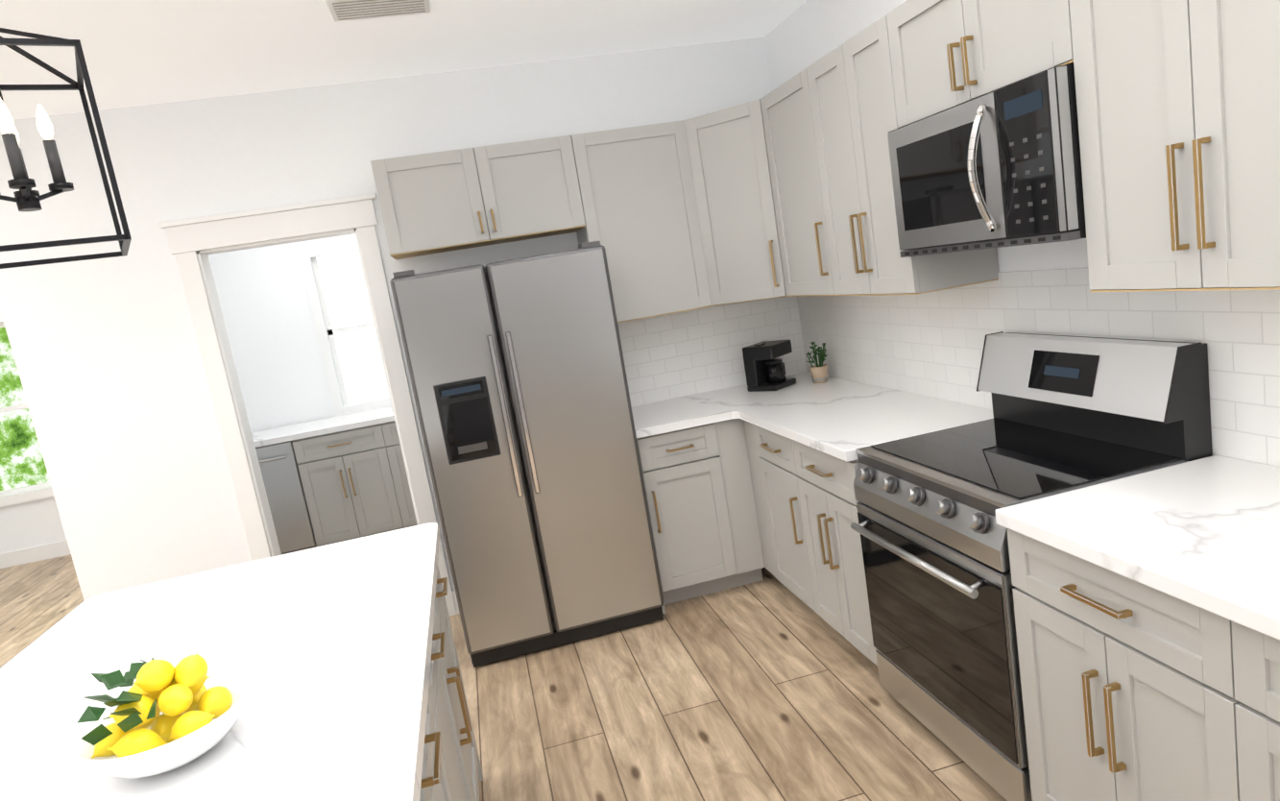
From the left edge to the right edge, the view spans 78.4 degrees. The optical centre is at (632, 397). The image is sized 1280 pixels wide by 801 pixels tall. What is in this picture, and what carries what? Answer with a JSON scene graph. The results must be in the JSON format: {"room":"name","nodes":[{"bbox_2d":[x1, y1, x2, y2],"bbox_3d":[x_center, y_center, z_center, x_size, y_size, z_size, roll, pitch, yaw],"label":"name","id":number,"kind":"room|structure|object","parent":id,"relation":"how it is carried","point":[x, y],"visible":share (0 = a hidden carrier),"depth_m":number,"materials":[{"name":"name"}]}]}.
{"room":"kitchen","nodes":[
{"label":"kitchen","id":0,"kind":"room"},
{"bbox_2d":[0,311,66,553],"bbox_3d":[-6.156,0.231,6.629,5.610,2.740,0.120,-11,9,-11],"label":"wall","id":1,"kind":"structure","parent":0,"point":[32,523],"depth_m":6.87,"materials":[{"name":"white paint"}]},
{"bbox_2d":[0,312,53,507],"bbox_3d":[-5.503,0.129,6.718,1.020,1.620,0.115,-11,9,-11],"label":"window","id":2,"kind":"structure","parent":1,"relation":"in","point":[25,496],"depth_m":6.81,"materials":[{"name":"white wood"}]},
{"bbox_2d":[0,540,71,568],"bbox_3d":[-4.559,1.240,7.038,2.460,0.130,0.015,-11,9,-11],"label":"baseboard","id":3,"kind":"structure","parent":1,"relation":"attached to","point":[34,554],"depth_m":6.89,"materials":[{"name":"white wood"}]},
{"bbox_2d":[208,233,389,432],"bbox_3d":[-1.831,-0.414,6.171,2.730,2.740,0.120,-11,9,-11],"label":"wall","id":4,"kind":"structure","parent":0,"point":[270,325],"depth_m":5.89,"materials":[{"name":"white paint"}]},
{"bbox_2d":[297,241,391,416],"bbox_3d":[-1.915,-0.577,6.091,1.020,1.290,0.100,-11,9,-11],"label":"window","id":5,"kind":"structure","parent":4,"relation":"in","point":[305,254],"depth_m":5.99,"materials":[{"name":"white wood"}]},
{"bbox_2d":[0,37,805,600],"bbox_3d":[-0.951,-0.231,4.099,3.865,2.740,0.120,-11,9,-11],"label":"wall","id":6,"kind":"structure","parent":0,"point":[113,377],"depth_m":3.77,"materials":[{"name":"white paint"}]},
{"bbox_2d":[157,193,456,616],"bbox_3d":[-1.573,0.162,3.990,0.985,2.210,0.157,-11,9,-11],"label":"trim","id":7,"kind":"structure","parent":6,"relation":"attached to","point":[195,242],"depth_m":3.85,"materials":[{"name":"white wood"}]},
{"bbox_2d":[370,135,585,259],"bbox_3d":[-0.740,-0.967,3.819,0.922,0.425,0.330,-11,9,-11],"label":"upper cabinet","id":8,"kind":"object","parent":6,"relation":"attached to","point":[461,199],"depth_m":3.66,"materials":[{"name":"grey wood"}]},
{"bbox_2d":[566,121,700,322],"bbox_3d":[0.045,-0.875,3.982,0.618,0.910,0.374,-11,9,-11],"label":"upper cabinet","id":9,"kind":"object","parent":6,"relation":"attached to","point":[632,197],"depth_m":3.84,"materials":[{"name":"grey wood"}]},
{"bbox_2d":[617,296,806,406],"bbox_3d":[0.387,-0.281,4.324,1.167,0.504,0.008,-11,9,-11],"label":"backsplash","id":10,"kind":"structure","parent":6,"relation":"attached to","point":[678,354],"depth_m":4.32,"materials":[{"name":"tile"}]},
{"bbox_2d":[0,0,806,119],"bbox_3d":[-3.584,-0.940,2.302,9.755,0.050,11.500,-11,9,-11],"label":"ceiling","id":11,"kind":"structure","parent":0,"point":[142,52],"depth_m":3.27,"materials":[{"name":"white paint"}]},
{"bbox_2d":[0,27,131,268],"bbox_3d":[-1.287,-0.721,1.550,0.306,0.884,0.306,-15,11,-33],"label":"pendant lantern","id":12,"kind":"object","parent":11,"relation":"hanging from","point":[26,198],"visible":1,"depth_m":1.58,"materials":[{"name":"black metal"}]},
{"bbox_2d":[324,0,430,22],"bbox_3d":[-0.934,-1.444,2.902,0.360,0.009,0.210,-11,9,-11],"label":"ceiling vent","id":13,"kind":"object","parent":11,"relation":"in","point":[346,10],"visible":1,"depth_m":2.91,"materials":[{"name":"white plastic"}]},
{"bbox_2d":[0,554,1006,800],"bbox_3d":[-3.134,1.780,2.734,9.755,0.050,11.500,-11,9,-11],"label":"floor","id":14,"kind":"structure","parent":0,"point":[768,687],"depth_m":2.93,"materials":[{"name":"brown wood"}]},
{"bbox_2d":[251,421,328,555],"bbox_3d":[-2.615,0.740,5.745,0.660,0.876,0.632,-11,9,-11],"label":"base cabinet","id":15,"kind":"object","parent":14,"relation":"on","point":[284,468],"depth_m":5.47,"materials":[{"name":"grey wood"}]},
{"bbox_2d":[301,410,412,544],"bbox_3d":[-2.039,0.627,5.859,0.664,0.876,0.632,-11,9,-11],"label":"base cabinet","id":16,"kind":"object","parent":14,"relation":"on","point":[334,479],"depth_m":5.56,"materials":[{"name":"grey wood"}]},
{"bbox_2d":[389,416,417,526],"bbox_3d":[-1.430,0.506,5.980,0.839,0.876,0.632,-11,9,-11],"label":"base cabinet","id":17,"kind":"object","parent":14,"relation":"on","point":[392,420],"depth_m":5.62,"materials":[{"name":"grey wood"}]},
{"bbox_2d":[418,537,483,800],"bbox_3d":[-0.780,1.113,1.486,0.964,0.876,2.256,-11,9,-11],"label":"kitchen island","id":18,"kind":"object","parent":14,"relation":"on","point":[451,766],"depth_m":2.11,"materials":[{"name":"grey wood"}]},
{"bbox_2d":[0,522,440,800],"bbox_3d":[-0.921,0.676,1.422,1.075,0.040,2.336,-11,9,-11],"label":"island countertop","id":19,"kind":"structure","parent":18,"relation":"on","point":[331,642],"depth_m":1.73,"materials":[{"name":"white stone"}]},
{"bbox_2d":[70,652,249,778],"bbox_3d":[-0.833,0.551,1.393,0.280,0.182,0.280,-11,9,-11],"label":"fruit bowl","id":20,"kind":"object","parent":19,"relation":"on","point":[160,716],"visible":1,"depth_m":1.35,"materials":[{"name":"yellow food"}]},
{"bbox_2d":[389,241,663,667],"bbox_3d":[-0.492,0.231,3.763,0.915,1.773,0.778,-11,9,-11],"label":"refrigerator","id":21,"kind":"object","parent":14,"relation":"on","point":[519,382],"visible":1,"depth_m":3.43,"materials":[{"name":"silver metal"}]},
{"bbox_2d":[637,444,743,613],"bbox_3d":[0.199,0.541,4.059,0.399,0.876,0.626,-11,9,-11],"label":"base cabinet","id":22,"kind":"object","parent":14,"relation":"on","point":[693,532],"depth_m":3.78,"materials":[{"name":"grey wood"}]},
{"bbox_2d":[727,486,758,581],"bbox_3d":[0.828,0.416,4.194,0.640,0.876,0.607,-11,9,-11],"label":"base cabinet","id":23,"kind":"object","parent":14,"relation":"on","point":[740,508],"depth_m":3.84,"materials":[{"name":"grey wood"}]},
{"bbox_2d":[747,483,770,580],"bbox_3d":[0.918,0.465,3.789,0.640,0.876,0.229,-11,9,-11],"label":"base cabinet","id":24,"kind":"object","parent":14,"relation":"on","point":[753,491],"depth_m":3.83,"materials":[{"name":"grey wood"}]},
{"bbox_2d":[758,479,804,603],"bbox_3d":[0.983,0.501,3.498,0.640,0.876,0.489,-11,9,-11],"label":"base cabinet","id":25,"kind":"object","parent":14,"relation":"on","point":[774,495],"depth_m":3.56,"materials":[{"name":"grey wood"}]},
{"bbox_2d":[785,456,877,666],"bbox_3d":[1.072,0.549,3.097,0.640,0.876,0.577,-11,9,-11],"label":"base cabinet","id":26,"kind":"object","parent":14,"relation":"on","point":[823,503],"depth_m":2.99,"materials":[{"name":"grey wood"}]},
{"bbox_2d":[631,371,993,494],"bbox_3d":[0.613,0.087,3.529,1.178,0.040,1.721,-11,9,-11],"label":"countertop","id":27,"kind":"structure","parent":26,"relation":"on","point":[726,439],"depth_m":3.63,"materials":[{"name":"white stone"}]},
{"bbox_2d":[742,339,796,391],"bbox_3d":[0.715,-0.171,4.125,0.180,0.243,0.200,-1,12,43],"label":"coffee maker","id":28,"kind":"object","parent":27,"relation":"on","point":[764,369],"visible":1,"depth_m":4.08,"materials":[{"name":"black plastic"}]},
{"bbox_2d":[806,341,827,383],"bbox_3d":[0.952,-0.188,4.061,0.114,0.219,0.136,-11,9,-11],"label":"potted plant","id":29,"kind":"object","parent":27,"relation":"on","point":[819,373],"visible":1,"depth_m":4.03,"materials":[{"name":"green plant"}]},
{"bbox_2d":[850,331,1212,800],"bbox_3d":[1.151,0.470,2.410,0.705,1.217,0.759,-11,9,-11],"label":"range","id":30,"kind":"object","parent":14,"relation":"on","point":[1071,413],"visible":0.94,"depth_m":2.26,"materials":[{"name":"silver metal"}]},
{"bbox_2d":[1007,529,1196,800],"bbox_3d":[1.369,0.713,1.759,0.640,0.876,0.642,-11,9,-11],"label":"base cabinet","id":31,"kind":"object","parent":14,"relation":"on","point":[1147,606],"depth_m":1.72,"materials":[{"name":"grey wood"}]},
{"bbox_2d":[995,454,1279,644],"bbox_3d":[1.349,0.305,1.385,0.663,0.040,1.262,-11,9,-11],"label":"countertop","id":32,"kind":"structure","parent":31,"relation":"on","point":[1203,534],"depth_m":1.66,"materials":[{"name":"white stone"}]},
{"bbox_2d":[1184,605,1279,800],"bbox_3d":[1.490,0.779,1.216,0.640,0.876,0.720,-11,9,-11],"label":"base cabinet","id":33,"kind":"object","parent":14,"relation":"on","point":[1234,673],"depth_m":1.41,"materials":[{"name":"grey wood"}]},
{"bbox_2d":[764,0,1277,466],"bbox_3d":[1.699,-0.208,1.193,0.120,2.740,6.900,-11,9,-11],"label":"wall","id":34,"kind":"structure","parent":0,"point":[805,35],"depth_m":3.48,"materials":[{"name":"white paint"}]},
{"bbox_2d":[674,100,781,308],"bbox_3d":[0.592,-0.959,3.941,0.669,0.910,0.670,-11,9,-11],"label":"upper cabinet","id":35,"kind":"object","parent":34,"relation":"attached to","point":[720,155],"depth_m":3.80,"materials":[{"name":"grey wood"}]},
{"bbox_2d":[754,64,839,296],"bbox_3d":[0.848,-0.925,3.458,0.373,0.910,0.606,-11,9,-11],"label":"upper cabinet","id":36,"kind":"object","parent":34,"relation":"attached to","point":[784,190],"depth_m":3.43,"materials":[{"name":"grey wood"}]},
{"bbox_2d":[812,20,998,295],"bbox_3d":[0.979,-0.868,2.965,0.330,0.910,0.658,-11,9,-11],"label":"upper cabinet","id":37,"kind":"object","parent":34,"relation":"attached to","point":[849,81],"depth_m":2.84,"materials":[{"name":"grey wood"}]},
{"bbox_2d":[877,0,1062,130],"bbox_3d":[1.088,-1.052,2.234,0.330,0.361,0.764,-11,9,-11],"label":"upper cabinet","id":38,"kind":"object","parent":34,"relation":"attached to","point":[939,55],"depth_m":2.23,"materials":[{"name":"grey wood"}]},
{"bbox_2d":[887,63,1086,257],"bbox_3d":[1.093,-0.654,2.283,0.438,0.414,0.754,-11,9,-11],"label":"over-the-range microwave","id":39,"kind":"object","parent":38,"relation":"attached to","point":[1001,167],"visible":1,"depth_m":2.11,"materials":[{"name":"silver metal"}]},
{"bbox_2d":[796,266,1279,466],"bbox_3d":[1.419,-0.137,2.342,0.008,0.504,4.312,-11,9,-11],"label":"backsplash","id":40,"kind":"structure","parent":34,"relation":"attached to","point":[929,344],"depth_m":2.55,"materials":[{"name":"tile"}]},
{"bbox_2d":[1058,0,1279,291],"bbox_3d":[1.287,-0.699,1.582,0.330,0.910,0.668,-11,9,-11],"label":"upper cabinet","id":41,"kind":"object","parent":34,"relation":"attached to","point":[1178,101],"depth_m":1.64,"materials":[{"name":"grey wood"}]},
{"label":"outside","id":42,"kind":"structure","parent":0,"visible":0},
{"bbox_2d":[0,327,49,490],"bbox_3d":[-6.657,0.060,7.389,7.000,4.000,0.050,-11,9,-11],"label":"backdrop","id":43,"kind":"structure","parent":42,"point":[22,464],"depth_m":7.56,"materials":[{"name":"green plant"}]},
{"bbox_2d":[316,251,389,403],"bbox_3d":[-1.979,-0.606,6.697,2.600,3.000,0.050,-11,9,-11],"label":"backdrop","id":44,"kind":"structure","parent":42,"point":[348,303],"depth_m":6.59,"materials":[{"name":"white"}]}
]}

